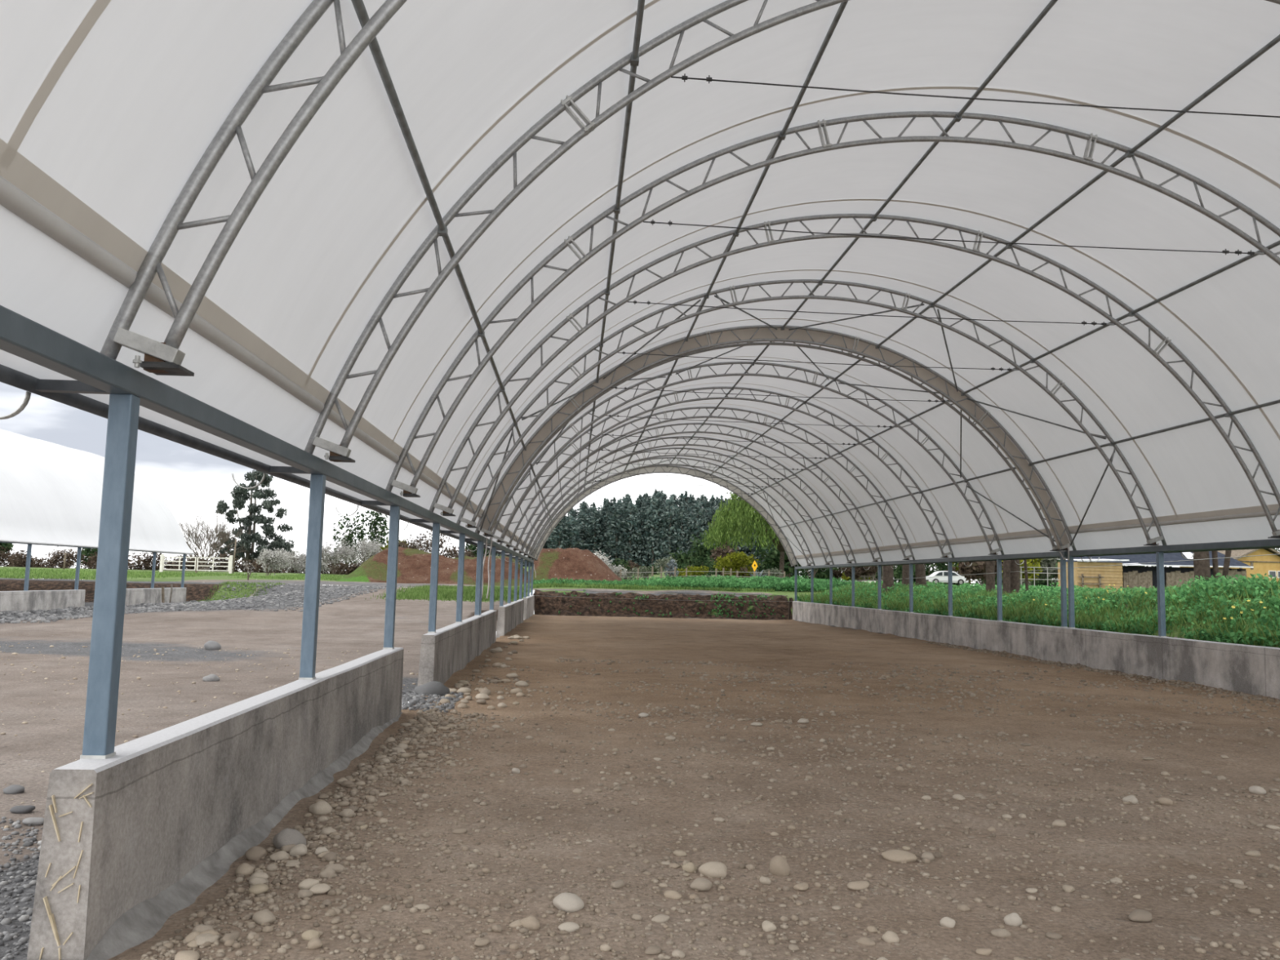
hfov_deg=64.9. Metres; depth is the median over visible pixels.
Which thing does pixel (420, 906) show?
stone
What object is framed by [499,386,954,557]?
truss
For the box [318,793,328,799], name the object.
stone
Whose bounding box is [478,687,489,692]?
stone
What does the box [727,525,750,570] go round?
tree
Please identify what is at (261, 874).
stone
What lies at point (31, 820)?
stone
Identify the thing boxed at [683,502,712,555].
tree
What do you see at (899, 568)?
broadleaf tree
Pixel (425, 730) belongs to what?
stone
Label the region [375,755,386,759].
stone
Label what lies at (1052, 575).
tree
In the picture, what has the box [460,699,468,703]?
stone
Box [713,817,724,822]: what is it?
stone
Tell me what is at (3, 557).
bramble
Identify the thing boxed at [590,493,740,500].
cable
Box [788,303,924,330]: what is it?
diagonal brace
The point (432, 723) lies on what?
stone
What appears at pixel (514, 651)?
stone
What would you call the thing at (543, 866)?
stone
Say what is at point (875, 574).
broadleaf tree
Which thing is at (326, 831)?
stone
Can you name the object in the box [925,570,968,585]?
car
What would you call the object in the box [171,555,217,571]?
bramble
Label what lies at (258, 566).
bramble
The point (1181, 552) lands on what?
pipe
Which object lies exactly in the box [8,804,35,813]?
stone
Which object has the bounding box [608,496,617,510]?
tree
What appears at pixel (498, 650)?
stone
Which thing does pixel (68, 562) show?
bramble
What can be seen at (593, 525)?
tree
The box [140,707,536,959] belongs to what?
gravel
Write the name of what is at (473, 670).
stone
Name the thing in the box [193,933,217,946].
stone
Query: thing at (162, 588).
wooden stake
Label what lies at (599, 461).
cable
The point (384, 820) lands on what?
stone
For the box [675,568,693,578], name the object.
bush
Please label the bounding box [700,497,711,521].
tree
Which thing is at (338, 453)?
truss
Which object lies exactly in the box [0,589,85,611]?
wall
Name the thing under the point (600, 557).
bush
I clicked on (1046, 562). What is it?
broadleaf tree
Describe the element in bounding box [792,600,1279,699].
wall
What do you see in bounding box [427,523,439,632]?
steel post
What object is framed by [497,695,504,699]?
stone
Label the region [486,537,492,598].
strap
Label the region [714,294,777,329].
diagonal brace
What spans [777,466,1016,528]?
purlin
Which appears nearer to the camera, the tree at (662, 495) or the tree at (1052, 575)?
the tree at (1052, 575)
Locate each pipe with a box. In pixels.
[0,364,475,546]
[450,540,528,564]
[804,555,1091,571]
[1085,546,1279,562]
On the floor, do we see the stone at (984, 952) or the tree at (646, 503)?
the stone at (984, 952)
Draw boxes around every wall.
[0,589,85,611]
[26,647,404,959]
[124,587,186,605]
[417,610,497,686]
[495,599,524,639]
[522,595,533,620]
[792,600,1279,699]
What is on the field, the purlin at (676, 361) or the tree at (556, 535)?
the tree at (556, 535)
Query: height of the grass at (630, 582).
0.772 m
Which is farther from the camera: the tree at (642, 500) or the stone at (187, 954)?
the tree at (642, 500)
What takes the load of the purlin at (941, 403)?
attached to the truss at (521, 551)
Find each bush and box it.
[0,542,14,553]
[80,547,97,564]
[258,547,302,573]
[293,551,332,573]
[321,537,361,574]
[333,511,366,567]
[347,537,385,564]
[355,510,389,555]
[356,546,382,565]
[379,533,431,551]
[380,538,408,551]
[414,528,458,557]
[439,546,475,558]
[465,542,498,556]
[594,547,612,568]
[607,563,626,577]
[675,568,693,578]
[687,565,708,577]
[690,555,711,577]
[712,551,749,577]
[1019,579,1032,587]
[1031,577,1057,587]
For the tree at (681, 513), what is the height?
10.842 m
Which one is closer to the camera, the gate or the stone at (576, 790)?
the stone at (576, 790)
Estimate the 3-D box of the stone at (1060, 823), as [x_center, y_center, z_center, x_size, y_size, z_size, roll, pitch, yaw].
[2.469,2.031,5.939,0.094,0.046,0.067,3,-6,-19]
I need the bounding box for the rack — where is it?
[855,565,883,581]
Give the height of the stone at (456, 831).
0.036 m
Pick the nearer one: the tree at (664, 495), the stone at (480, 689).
the stone at (480, 689)
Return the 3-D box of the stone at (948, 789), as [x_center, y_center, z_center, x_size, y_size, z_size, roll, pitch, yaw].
[2.139,2.150,6.958,0.050,0.028,0.053,0,-6,17]
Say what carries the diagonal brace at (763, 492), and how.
attached to the truss at (661, 466)
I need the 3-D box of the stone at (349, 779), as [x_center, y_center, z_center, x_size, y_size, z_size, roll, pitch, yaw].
[-1.944,2.021,6.772,0.054,0.027,0.054,-2,-7,29]
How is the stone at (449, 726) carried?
on the floor
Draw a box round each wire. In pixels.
[620,571,771,573]
[658,575,782,577]
[825,553,1279,582]
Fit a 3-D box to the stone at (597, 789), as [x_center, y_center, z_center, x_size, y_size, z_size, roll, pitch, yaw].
[-0.280,2.051,6.653,0.060,0.028,0.052,0,-6,14]
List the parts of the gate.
gate post, gate post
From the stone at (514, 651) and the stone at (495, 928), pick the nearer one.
the stone at (495, 928)
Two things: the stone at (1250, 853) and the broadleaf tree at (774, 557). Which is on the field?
the broadleaf tree at (774, 557)
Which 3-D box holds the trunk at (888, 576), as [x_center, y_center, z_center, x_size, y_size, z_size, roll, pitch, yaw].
[9.361,0.298,39.161,4.991,8.730,4.396,2,-6,-10]
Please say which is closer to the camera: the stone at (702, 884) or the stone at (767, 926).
the stone at (767, 926)
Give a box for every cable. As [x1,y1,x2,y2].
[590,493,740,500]
[593,487,754,493]
[594,471,786,479]
[595,480,769,487]
[599,461,806,470]
[601,434,860,445]
[601,449,831,458]
[606,414,897,427]
[613,386,951,403]
[617,351,1018,371]
[627,300,1115,326]
[643,219,1265,256]
[671,73,1279,117]
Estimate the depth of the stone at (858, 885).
4.61 m
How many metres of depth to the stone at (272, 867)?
4.68 m
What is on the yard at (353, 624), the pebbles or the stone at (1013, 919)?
the pebbles
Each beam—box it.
[0,305,483,541]
[482,536,533,562]
[795,551,1067,568]
[1066,538,1279,555]
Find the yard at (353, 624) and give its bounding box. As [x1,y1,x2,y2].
[0,577,530,959]
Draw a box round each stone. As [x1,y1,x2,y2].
[2,784,24,794]
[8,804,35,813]
[22,817,44,825]
[173,950,199,959]
[184,931,200,942]
[186,939,199,947]
[192,924,213,932]
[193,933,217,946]
[200,929,219,935]
[202,674,219,681]
[204,640,221,649]
[209,934,219,939]
[221,930,239,943]
[235,862,253,875]
[244,845,266,860]
[248,871,268,879]
[248,876,266,885]
[248,883,268,895]
[252,909,275,924]
[266,863,277,871]
[269,850,289,861]
[272,827,306,848]
[280,844,296,853]
[284,859,300,867]
[288,844,306,857]
[297,878,319,889]
[297,888,313,898]
[299,899,308,906]
[301,929,319,941]
[306,937,323,949]
[308,800,332,814]
[309,883,330,894]
[314,846,328,855]
[317,851,328,858]
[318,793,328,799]
[319,866,335,878]
[320,826,336,835]
[321,900,332,906]
[322,852,337,862]
[324,863,344,873]
[331,803,338,808]
[333,795,340,799]
[337,777,347,783]
[337,800,349,806]
[339,808,354,817]
[341,780,354,786]
[345,855,355,860]
[346,777,355,782]
[347,805,358,812]
[355,781,364,786]
[360,824,367,829]
[364,795,375,799]
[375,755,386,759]
[376,764,386,769]
[377,792,387,795]
[378,817,387,823]
[381,758,390,763]
[386,737,395,742]
[395,743,408,750]
[396,748,405,753]
[400,722,411,726]
[400,740,409,744]
[400,752,410,758]
[400,778,409,782]
[413,680,449,696]
[413,903,429,910]
[417,753,427,759]
[418,739,427,742]
[422,728,432,733]
[422,928,432,933]
[426,750,435,754]
[431,722,438,725]
[438,725,449,730]
[439,699,450,704]
[441,721,448,726]
[444,693,453,697]
[445,724,453,728]
[445,760,453,764]
[449,688,457,693]
[452,827,467,834]
[456,687,471,693]
[457,680,469,685]
[457,702,467,708]
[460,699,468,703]
[464,695,472,700]
[468,908,476,915]
[471,669,479,672]
[474,938,489,946]
[475,693,489,699]
[476,698,486,704]
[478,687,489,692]
[480,689,490,694]
[487,705,495,709]
[488,679,498,683]
[491,724,499,728]
[491,924,502,932]
[492,662,502,666]
[494,648,502,652]
[497,690,503,694]
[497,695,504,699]
[497,702,506,707]
[501,679,511,682]
[506,672,517,678]
[509,640,517,644]
[509,919,521,928]
[510,649,517,653]
[510,688,522,693]
[511,768,519,773]
[515,680,528,686]
[515,692,524,696]
[518,764,527,768]
[520,915,540,929]
[541,865,548,868]
[552,892,584,912]
[558,921,579,932]
[573,788,582,793]
[593,787,601,791]
[600,943,611,951]
[610,879,623,888]
[627,844,637,848]
[631,800,638,804]
[638,712,648,717]
[644,945,661,955]
[651,914,669,923]
[658,883,667,887]
[661,861,671,865]
[663,889,681,899]
[665,736,675,740]
[669,862,679,868]
[671,949,684,958]
[673,849,686,856]
[681,900,690,904]
[682,862,697,872]
[683,872,689,876]
[689,877,711,891]
[697,861,727,878]
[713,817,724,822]
[727,935,734,940]
[750,722,762,726]
[759,876,771,884]
[761,920,776,932]
[766,746,774,750]
[769,831,778,835]
[769,855,790,876]
[788,944,799,951]
[793,882,808,890]
[797,718,808,723]
[831,905,841,910]
[840,796,848,800]
[845,747,854,752]
[847,880,869,890]
[856,937,875,946]
[866,925,877,933]
[876,956,888,959]
[881,849,916,862]
[881,930,899,943]
[896,765,903,770]
[902,845,911,850]
[920,852,934,861]
[921,795,931,799]
[939,916,955,928]
[945,788,953,792]
[952,794,965,799]
[956,904,970,911]
[975,948,991,955]
[980,852,987,856]
[986,804,996,809]
[987,826,995,831]
[991,928,1010,937]
[1002,813,1012,818]
[1003,912,1022,926]
[1013,956,1023,959]
[1020,742,1031,746]
[1026,888,1037,893]
[1045,932,1062,939]
[1052,819,1066,826]
[1062,884,1075,892]
[1109,877,1122,883]
[1122,795,1137,804]
[1128,909,1152,922]
[1133,894,1141,899]
[1142,756,1153,759]
[1157,797,1173,804]
[1160,771,1169,776]
[1186,874,1196,879]
[1201,770,1211,773]
[1217,775,1226,779]
[1220,755,1228,758]
[1229,879,1244,884]
[1234,883,1246,888]
[1244,850,1260,857]
[1247,907,1261,914]
[1248,786,1266,794]
[1265,824,1279,829]
[1269,788,1279,791]
[1271,941,1279,948]
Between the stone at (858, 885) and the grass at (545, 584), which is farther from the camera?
the grass at (545, 584)
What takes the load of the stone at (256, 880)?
on the floor
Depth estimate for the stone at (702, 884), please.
4.54 m
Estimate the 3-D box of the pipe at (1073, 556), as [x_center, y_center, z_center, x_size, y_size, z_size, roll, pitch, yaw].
[7.862,2.713,31.729,0.524,0.166,24.200,2,-6,-4]
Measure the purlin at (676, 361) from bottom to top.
0.060 m
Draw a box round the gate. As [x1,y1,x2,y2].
[159,554,233,573]
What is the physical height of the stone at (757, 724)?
0.038 m
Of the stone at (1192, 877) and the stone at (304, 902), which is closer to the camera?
the stone at (304, 902)
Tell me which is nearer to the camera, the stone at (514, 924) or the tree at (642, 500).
the stone at (514, 924)
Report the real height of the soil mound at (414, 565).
2.187 m
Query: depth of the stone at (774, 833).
5.60 m
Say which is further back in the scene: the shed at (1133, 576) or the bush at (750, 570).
the bush at (750, 570)
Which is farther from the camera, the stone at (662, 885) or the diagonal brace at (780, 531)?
the diagonal brace at (780, 531)
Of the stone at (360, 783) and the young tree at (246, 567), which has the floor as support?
the stone at (360, 783)
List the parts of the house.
pipe rail, pane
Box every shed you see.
[1057,559,1128,591]
[1059,551,1253,591]
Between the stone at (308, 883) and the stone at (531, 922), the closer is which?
the stone at (531, 922)
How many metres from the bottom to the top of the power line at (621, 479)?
3.683 m
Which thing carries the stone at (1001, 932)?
on the floor
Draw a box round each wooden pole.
[62,552,66,568]
[232,538,236,573]
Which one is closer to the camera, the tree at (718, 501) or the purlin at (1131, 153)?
the purlin at (1131, 153)
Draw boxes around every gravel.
[0,596,248,623]
[0,816,43,959]
[47,582,404,614]
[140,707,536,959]
[192,655,1279,959]
[401,689,463,712]
[924,641,1279,703]
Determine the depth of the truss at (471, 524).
16.58 m
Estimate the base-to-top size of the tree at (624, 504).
10.415 m
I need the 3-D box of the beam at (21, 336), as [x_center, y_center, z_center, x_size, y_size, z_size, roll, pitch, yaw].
[-2.300,0.055,8.330,0.094,0.100,21.255,2,-6,-4]
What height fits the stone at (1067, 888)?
0.037 m
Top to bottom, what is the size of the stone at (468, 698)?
0.059 m
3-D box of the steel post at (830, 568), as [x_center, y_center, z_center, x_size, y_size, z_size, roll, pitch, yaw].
[7.145,3.966,37.646,0.092,1.390,0.086,2,-6,-4]
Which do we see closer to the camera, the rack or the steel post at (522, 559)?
the steel post at (522, 559)
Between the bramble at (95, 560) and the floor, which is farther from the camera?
the bramble at (95, 560)
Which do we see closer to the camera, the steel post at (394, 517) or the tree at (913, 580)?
the steel post at (394, 517)
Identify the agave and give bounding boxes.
[747,568,766,577]
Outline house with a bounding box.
[1179,548,1279,582]
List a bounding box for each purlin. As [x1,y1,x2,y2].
[351,0,526,450]
[529,463,552,522]
[583,400,595,491]
[595,0,644,382]
[623,359,678,473]
[666,341,772,467]
[684,0,848,341]
[709,355,865,475]
[747,400,949,497]
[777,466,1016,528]
[780,0,1057,329]
[875,34,1279,348]
[960,240,1279,395]
[1027,399,1279,466]
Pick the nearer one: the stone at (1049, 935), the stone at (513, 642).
the stone at (1049, 935)
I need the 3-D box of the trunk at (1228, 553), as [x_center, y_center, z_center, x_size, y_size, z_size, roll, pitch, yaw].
[14.026,-0.600,23.517,4.152,7.419,4.478,1,-6,4]
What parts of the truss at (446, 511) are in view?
plate, splice plate, splice plate, splice plate, splice plate, plate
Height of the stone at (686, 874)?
0.020 m
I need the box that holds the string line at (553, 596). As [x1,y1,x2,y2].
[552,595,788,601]
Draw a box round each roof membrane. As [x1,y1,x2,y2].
[0,0,1279,550]
[465,328,1079,566]
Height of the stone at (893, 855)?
0.063 m
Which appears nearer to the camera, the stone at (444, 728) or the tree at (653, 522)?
the stone at (444, 728)
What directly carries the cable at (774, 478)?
attached to the truss at (677, 437)
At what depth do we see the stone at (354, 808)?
5.89 m
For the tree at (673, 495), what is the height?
12.644 m
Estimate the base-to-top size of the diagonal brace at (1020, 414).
1.193 m
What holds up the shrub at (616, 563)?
on the field
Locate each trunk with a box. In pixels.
[880,565,894,592]
[901,564,909,586]
[915,564,927,587]
[986,560,995,592]
[1002,560,1010,593]
[1010,560,1020,594]
[1023,559,1028,591]
[1192,551,1210,583]
[1211,551,1219,582]
[1222,550,1231,578]
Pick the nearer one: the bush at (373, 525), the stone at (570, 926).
the stone at (570, 926)
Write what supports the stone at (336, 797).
on the floor
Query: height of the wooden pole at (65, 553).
1.406 m
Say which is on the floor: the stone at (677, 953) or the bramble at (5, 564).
the stone at (677, 953)
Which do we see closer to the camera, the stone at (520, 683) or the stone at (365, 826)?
the stone at (365, 826)
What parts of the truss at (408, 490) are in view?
plate, splice plate, splice plate, splice plate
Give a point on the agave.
(757, 573)
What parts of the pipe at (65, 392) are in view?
support arm, support arm, support arm, support arm, support arm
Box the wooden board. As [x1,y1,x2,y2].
[788,597,791,619]
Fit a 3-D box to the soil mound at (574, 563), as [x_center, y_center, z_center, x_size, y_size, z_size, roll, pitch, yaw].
[-3.441,5.134,58.681,6.200,2.301,8.400,2,-6,-4]
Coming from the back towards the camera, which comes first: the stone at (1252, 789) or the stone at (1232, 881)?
the stone at (1252, 789)
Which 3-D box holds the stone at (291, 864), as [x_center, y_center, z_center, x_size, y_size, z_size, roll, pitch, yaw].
[-1.641,1.813,4.746,0.065,0.028,0.084,-1,-6,20]
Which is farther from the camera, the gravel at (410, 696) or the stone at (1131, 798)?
the gravel at (410, 696)
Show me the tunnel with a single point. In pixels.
(51, 493)
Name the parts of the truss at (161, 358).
plate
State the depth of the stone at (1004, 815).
6.14 m
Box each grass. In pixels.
[0,567,257,579]
[198,580,286,601]
[230,573,346,580]
[364,584,527,603]
[518,581,774,591]
[529,577,732,588]
[631,573,863,591]
[791,577,1167,593]
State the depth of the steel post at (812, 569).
40.61 m
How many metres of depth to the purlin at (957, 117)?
10.88 m
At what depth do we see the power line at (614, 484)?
252.08 m
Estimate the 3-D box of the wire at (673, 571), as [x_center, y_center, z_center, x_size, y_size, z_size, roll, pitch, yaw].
[3.556,5.573,60.625,10.147,0.206,2.503,0,-6,10]
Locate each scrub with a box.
[621,568,642,580]
[632,565,651,579]
[757,567,783,577]
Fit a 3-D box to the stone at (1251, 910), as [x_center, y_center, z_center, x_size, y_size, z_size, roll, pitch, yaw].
[2.705,1.901,4.430,0.058,0.031,0.038,1,-6,-1]
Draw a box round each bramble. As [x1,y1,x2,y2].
[0,545,14,565]
[0,550,41,566]
[5,552,54,568]
[42,546,82,568]
[73,551,97,568]
[86,555,136,569]
[127,551,168,570]
[155,554,195,570]
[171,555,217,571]
[207,551,242,572]
[234,557,266,573]
[251,558,293,573]
[285,555,323,573]
[320,559,350,574]
[329,561,360,574]
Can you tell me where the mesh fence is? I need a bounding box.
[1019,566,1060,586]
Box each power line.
[613,484,726,492]
[621,479,719,486]
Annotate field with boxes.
[0,566,1125,595]
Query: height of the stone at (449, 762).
0.034 m
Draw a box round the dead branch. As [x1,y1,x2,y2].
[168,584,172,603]
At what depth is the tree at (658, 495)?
152.86 m
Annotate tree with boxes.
[177,504,248,571]
[212,469,295,572]
[242,560,254,580]
[253,547,293,576]
[545,523,564,548]
[546,517,572,549]
[557,515,584,548]
[562,508,579,546]
[571,511,596,553]
[575,508,590,547]
[576,500,591,519]
[577,502,591,520]
[579,510,610,559]
[582,506,604,552]
[590,502,597,509]
[595,502,619,555]
[595,505,620,556]
[596,497,609,537]
[601,506,632,564]
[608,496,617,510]
[613,499,624,556]
[613,500,645,566]
[614,501,638,561]
[622,493,632,512]
[628,506,652,566]
[632,496,666,567]
[633,499,644,535]
[634,494,644,505]
[638,496,657,565]
[642,492,651,502]
[642,497,675,566]
[644,491,668,555]
[653,491,666,510]
[653,496,684,564]
[660,489,667,504]
[662,493,678,551]
[666,503,693,558]
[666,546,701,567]
[674,493,691,550]
[683,490,690,536]
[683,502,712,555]
[684,494,700,544]
[687,532,715,563]
[692,506,711,555]
[697,493,706,508]
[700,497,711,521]
[703,506,724,574]
[706,542,747,577]
[707,493,720,545]
[715,497,723,515]
[718,494,724,503]
[718,498,740,552]
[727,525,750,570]
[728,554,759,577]
[734,524,755,565]
[747,517,772,570]
[750,560,788,578]
[754,535,810,578]
[755,538,777,563]
[770,546,839,578]
[798,568,835,580]
[827,567,844,580]
[839,564,895,579]
[840,572,870,582]
[841,565,877,582]
[865,564,915,580]
[874,564,915,580]
[893,566,915,583]
[912,562,959,576]
[934,564,960,586]
[936,562,975,584]
[958,560,1003,587]
[973,576,996,585]
[1001,558,1043,582]
[1023,573,1057,585]
[1028,557,1060,582]
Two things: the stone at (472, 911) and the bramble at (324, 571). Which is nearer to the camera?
the stone at (472, 911)
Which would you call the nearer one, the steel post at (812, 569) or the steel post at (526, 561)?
the steel post at (526, 561)
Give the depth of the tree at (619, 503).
152.82 m
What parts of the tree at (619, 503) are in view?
crown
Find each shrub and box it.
[609,558,630,572]
[623,560,640,574]
[635,564,659,574]
[653,555,677,573]
[663,558,679,577]
[675,562,691,573]
[702,556,720,575]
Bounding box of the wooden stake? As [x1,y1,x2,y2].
[161,586,164,603]
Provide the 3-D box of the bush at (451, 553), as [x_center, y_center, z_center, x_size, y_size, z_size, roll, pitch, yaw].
[-11.627,5.505,65.397,2.473,2.691,2.742,7,-8,-44]
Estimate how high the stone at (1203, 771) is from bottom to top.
0.034 m
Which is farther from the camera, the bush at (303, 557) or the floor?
the bush at (303, 557)
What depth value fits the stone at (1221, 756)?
8.61 m
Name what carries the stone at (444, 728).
on the floor
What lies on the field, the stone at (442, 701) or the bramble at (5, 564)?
the bramble at (5, 564)
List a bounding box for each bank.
[533,589,793,620]
[782,590,1278,648]
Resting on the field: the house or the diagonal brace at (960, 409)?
the house
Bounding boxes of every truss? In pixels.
[100,0,407,376]
[304,0,1279,462]
[385,111,1279,497]
[429,213,1279,538]
[456,279,1166,546]
[475,324,1076,551]
[477,341,1068,551]
[489,361,1004,555]
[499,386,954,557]
[507,406,915,559]
[513,422,883,561]
[520,435,856,563]
[523,447,834,564]
[528,457,815,565]
[530,465,798,566]
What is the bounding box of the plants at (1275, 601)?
[796,572,1279,647]
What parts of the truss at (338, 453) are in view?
plate, splice plate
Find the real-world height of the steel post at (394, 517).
1.390 m
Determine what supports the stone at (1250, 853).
on the floor
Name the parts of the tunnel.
steel post, steel post, steel post, steel post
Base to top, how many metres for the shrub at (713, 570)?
1.944 m
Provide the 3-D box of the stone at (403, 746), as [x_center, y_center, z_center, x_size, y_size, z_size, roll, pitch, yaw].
[-1.890,2.125,8.000,0.090,0.061,0.082,6,-7,-37]
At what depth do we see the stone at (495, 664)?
15.77 m
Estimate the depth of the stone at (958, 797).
6.64 m
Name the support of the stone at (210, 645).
on the yard at (353, 624)
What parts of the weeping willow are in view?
crown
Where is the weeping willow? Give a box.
[702,490,784,577]
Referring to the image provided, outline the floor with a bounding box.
[107,614,1279,959]
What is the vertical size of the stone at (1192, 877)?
0.028 m
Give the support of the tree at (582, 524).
on the field
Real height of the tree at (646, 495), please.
12.551 m
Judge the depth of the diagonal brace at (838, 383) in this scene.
21.62 m
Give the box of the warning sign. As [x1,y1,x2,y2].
[751,560,757,577]
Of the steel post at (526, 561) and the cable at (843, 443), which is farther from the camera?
the steel post at (526, 561)
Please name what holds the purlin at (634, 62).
attached to the truss at (161, 358)
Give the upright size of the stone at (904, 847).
0.024 m
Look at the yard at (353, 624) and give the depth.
15.02 m
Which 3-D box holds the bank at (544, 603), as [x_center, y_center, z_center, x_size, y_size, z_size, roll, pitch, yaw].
[1.046,5.624,45.131,11.520,1.189,3.800,2,-6,-4]
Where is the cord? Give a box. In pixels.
[1054,542,1069,559]
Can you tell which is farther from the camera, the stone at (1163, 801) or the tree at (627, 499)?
the tree at (627, 499)
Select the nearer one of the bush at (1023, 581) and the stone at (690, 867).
the stone at (690, 867)
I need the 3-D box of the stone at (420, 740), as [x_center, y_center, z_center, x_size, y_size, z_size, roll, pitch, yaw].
[-1.801,2.171,8.357,0.069,0.038,0.083,3,-6,-19]
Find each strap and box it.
[481,537,487,598]
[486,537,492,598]
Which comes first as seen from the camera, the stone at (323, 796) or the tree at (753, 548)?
the stone at (323, 796)
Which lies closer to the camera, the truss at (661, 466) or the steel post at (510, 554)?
the steel post at (510, 554)
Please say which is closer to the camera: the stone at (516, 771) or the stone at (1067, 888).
the stone at (1067, 888)
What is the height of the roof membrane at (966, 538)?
4.347 m
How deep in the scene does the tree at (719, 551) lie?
122.20 m
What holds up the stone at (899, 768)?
on the floor
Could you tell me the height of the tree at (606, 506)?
10.365 m
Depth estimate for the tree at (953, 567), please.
124.45 m
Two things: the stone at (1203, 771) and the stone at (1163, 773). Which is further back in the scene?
the stone at (1203, 771)
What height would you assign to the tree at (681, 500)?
13.166 m
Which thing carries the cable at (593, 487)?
attached to the truss at (662, 458)
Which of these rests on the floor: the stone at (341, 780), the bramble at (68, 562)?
the stone at (341, 780)
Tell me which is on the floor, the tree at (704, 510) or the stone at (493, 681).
the stone at (493, 681)
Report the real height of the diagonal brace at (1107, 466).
1.465 m
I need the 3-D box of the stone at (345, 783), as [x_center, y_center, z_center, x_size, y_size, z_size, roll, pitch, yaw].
[-1.928,2.007,6.646,0.072,0.049,0.095,-3,-7,35]
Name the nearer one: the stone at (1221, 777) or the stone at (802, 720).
the stone at (1221, 777)
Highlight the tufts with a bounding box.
[555,589,784,617]
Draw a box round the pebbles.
[0,642,418,828]
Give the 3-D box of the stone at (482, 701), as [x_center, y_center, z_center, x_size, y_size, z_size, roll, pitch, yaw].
[-1.749,2.451,11.114,0.097,0.065,0.125,6,-7,-39]
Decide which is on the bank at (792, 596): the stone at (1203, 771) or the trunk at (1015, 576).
the trunk at (1015, 576)
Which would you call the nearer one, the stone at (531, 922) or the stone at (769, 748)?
the stone at (531, 922)
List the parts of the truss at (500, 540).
splice plate, splice plate, splice plate, splice plate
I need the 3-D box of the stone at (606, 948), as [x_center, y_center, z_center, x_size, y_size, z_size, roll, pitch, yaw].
[-0.129,1.762,3.789,0.041,0.031,0.042,-4,-8,42]
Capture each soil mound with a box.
[335,546,528,586]
[527,547,622,582]
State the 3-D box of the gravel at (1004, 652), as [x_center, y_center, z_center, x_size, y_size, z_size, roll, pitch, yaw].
[7.952,3.513,19.308,0.482,0.109,14.034,2,-6,-4]
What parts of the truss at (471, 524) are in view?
splice plate, splice plate, splice plate, splice plate, plate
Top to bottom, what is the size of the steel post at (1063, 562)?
1.390 m
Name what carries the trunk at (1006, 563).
on the bank at (792, 596)
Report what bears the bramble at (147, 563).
on the field
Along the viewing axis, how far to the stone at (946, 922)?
4.14 m
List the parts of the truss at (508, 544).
splice plate, splice plate, splice plate, splice plate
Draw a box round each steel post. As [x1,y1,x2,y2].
[80,393,140,759]
[298,474,325,679]
[382,506,399,648]
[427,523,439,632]
[455,533,465,622]
[474,541,482,615]
[480,542,484,615]
[488,546,496,610]
[499,551,505,606]
[506,553,512,604]
[513,555,518,601]
[519,558,523,599]
[523,560,527,597]
[527,561,530,596]
[530,562,533,595]
[794,568,797,601]
[810,568,813,602]
[829,567,832,604]
[851,566,854,606]
[877,564,880,608]
[909,563,913,612]
[947,561,952,616]
[996,559,1002,621]
[1060,556,1067,627]
[1067,555,1075,628]
[1155,551,1166,636]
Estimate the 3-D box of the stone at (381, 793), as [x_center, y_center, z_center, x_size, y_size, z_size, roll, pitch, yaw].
[-1.629,1.994,6.381,0.053,0.025,0.052,2,-6,-6]
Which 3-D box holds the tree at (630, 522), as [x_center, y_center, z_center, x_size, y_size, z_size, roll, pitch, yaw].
[-1.524,8.092,146.744,5.299,10.466,4.902,-4,-8,43]
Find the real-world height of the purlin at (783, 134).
0.060 m
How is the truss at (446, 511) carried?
attached to the roof membrane at (108, 108)
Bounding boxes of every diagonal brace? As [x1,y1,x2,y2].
[480,432,512,529]
[505,472,530,503]
[521,385,593,420]
[536,422,568,464]
[603,299,701,378]
[626,458,671,472]
[628,376,666,380]
[675,342,753,374]
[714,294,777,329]
[714,476,759,488]
[763,492,776,525]
[779,530,811,562]
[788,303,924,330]
[792,342,829,379]
[838,382,938,393]
[937,308,958,391]
[960,408,961,477]
[966,485,1055,542]
[967,398,1106,439]
[1070,452,1115,545]
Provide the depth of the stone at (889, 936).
3.94 m
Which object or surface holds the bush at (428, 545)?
on the field
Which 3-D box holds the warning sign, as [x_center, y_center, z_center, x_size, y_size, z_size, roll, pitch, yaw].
[7.089,5.700,62.331,0.380,1.480,0.116,2,-6,-4]
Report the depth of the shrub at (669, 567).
66.00 m
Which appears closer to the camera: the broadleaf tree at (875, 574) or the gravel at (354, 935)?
the gravel at (354, 935)
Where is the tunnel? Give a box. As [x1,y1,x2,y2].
[0,429,195,591]
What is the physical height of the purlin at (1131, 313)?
0.060 m
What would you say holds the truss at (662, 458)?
attached to the roof membrane at (966, 538)
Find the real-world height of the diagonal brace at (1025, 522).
1.465 m
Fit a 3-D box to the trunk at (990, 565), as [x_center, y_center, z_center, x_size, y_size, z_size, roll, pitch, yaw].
[13.002,0.655,37.209,4.984,7.773,5.147,2,-6,-8]
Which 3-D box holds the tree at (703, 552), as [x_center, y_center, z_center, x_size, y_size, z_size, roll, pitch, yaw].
[7.739,9.393,126.460,4.372,6.148,3.179,2,-6,-4]
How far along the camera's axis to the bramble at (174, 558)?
87.05 m
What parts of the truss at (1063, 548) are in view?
splice plate, splice plate, splice plate, splice plate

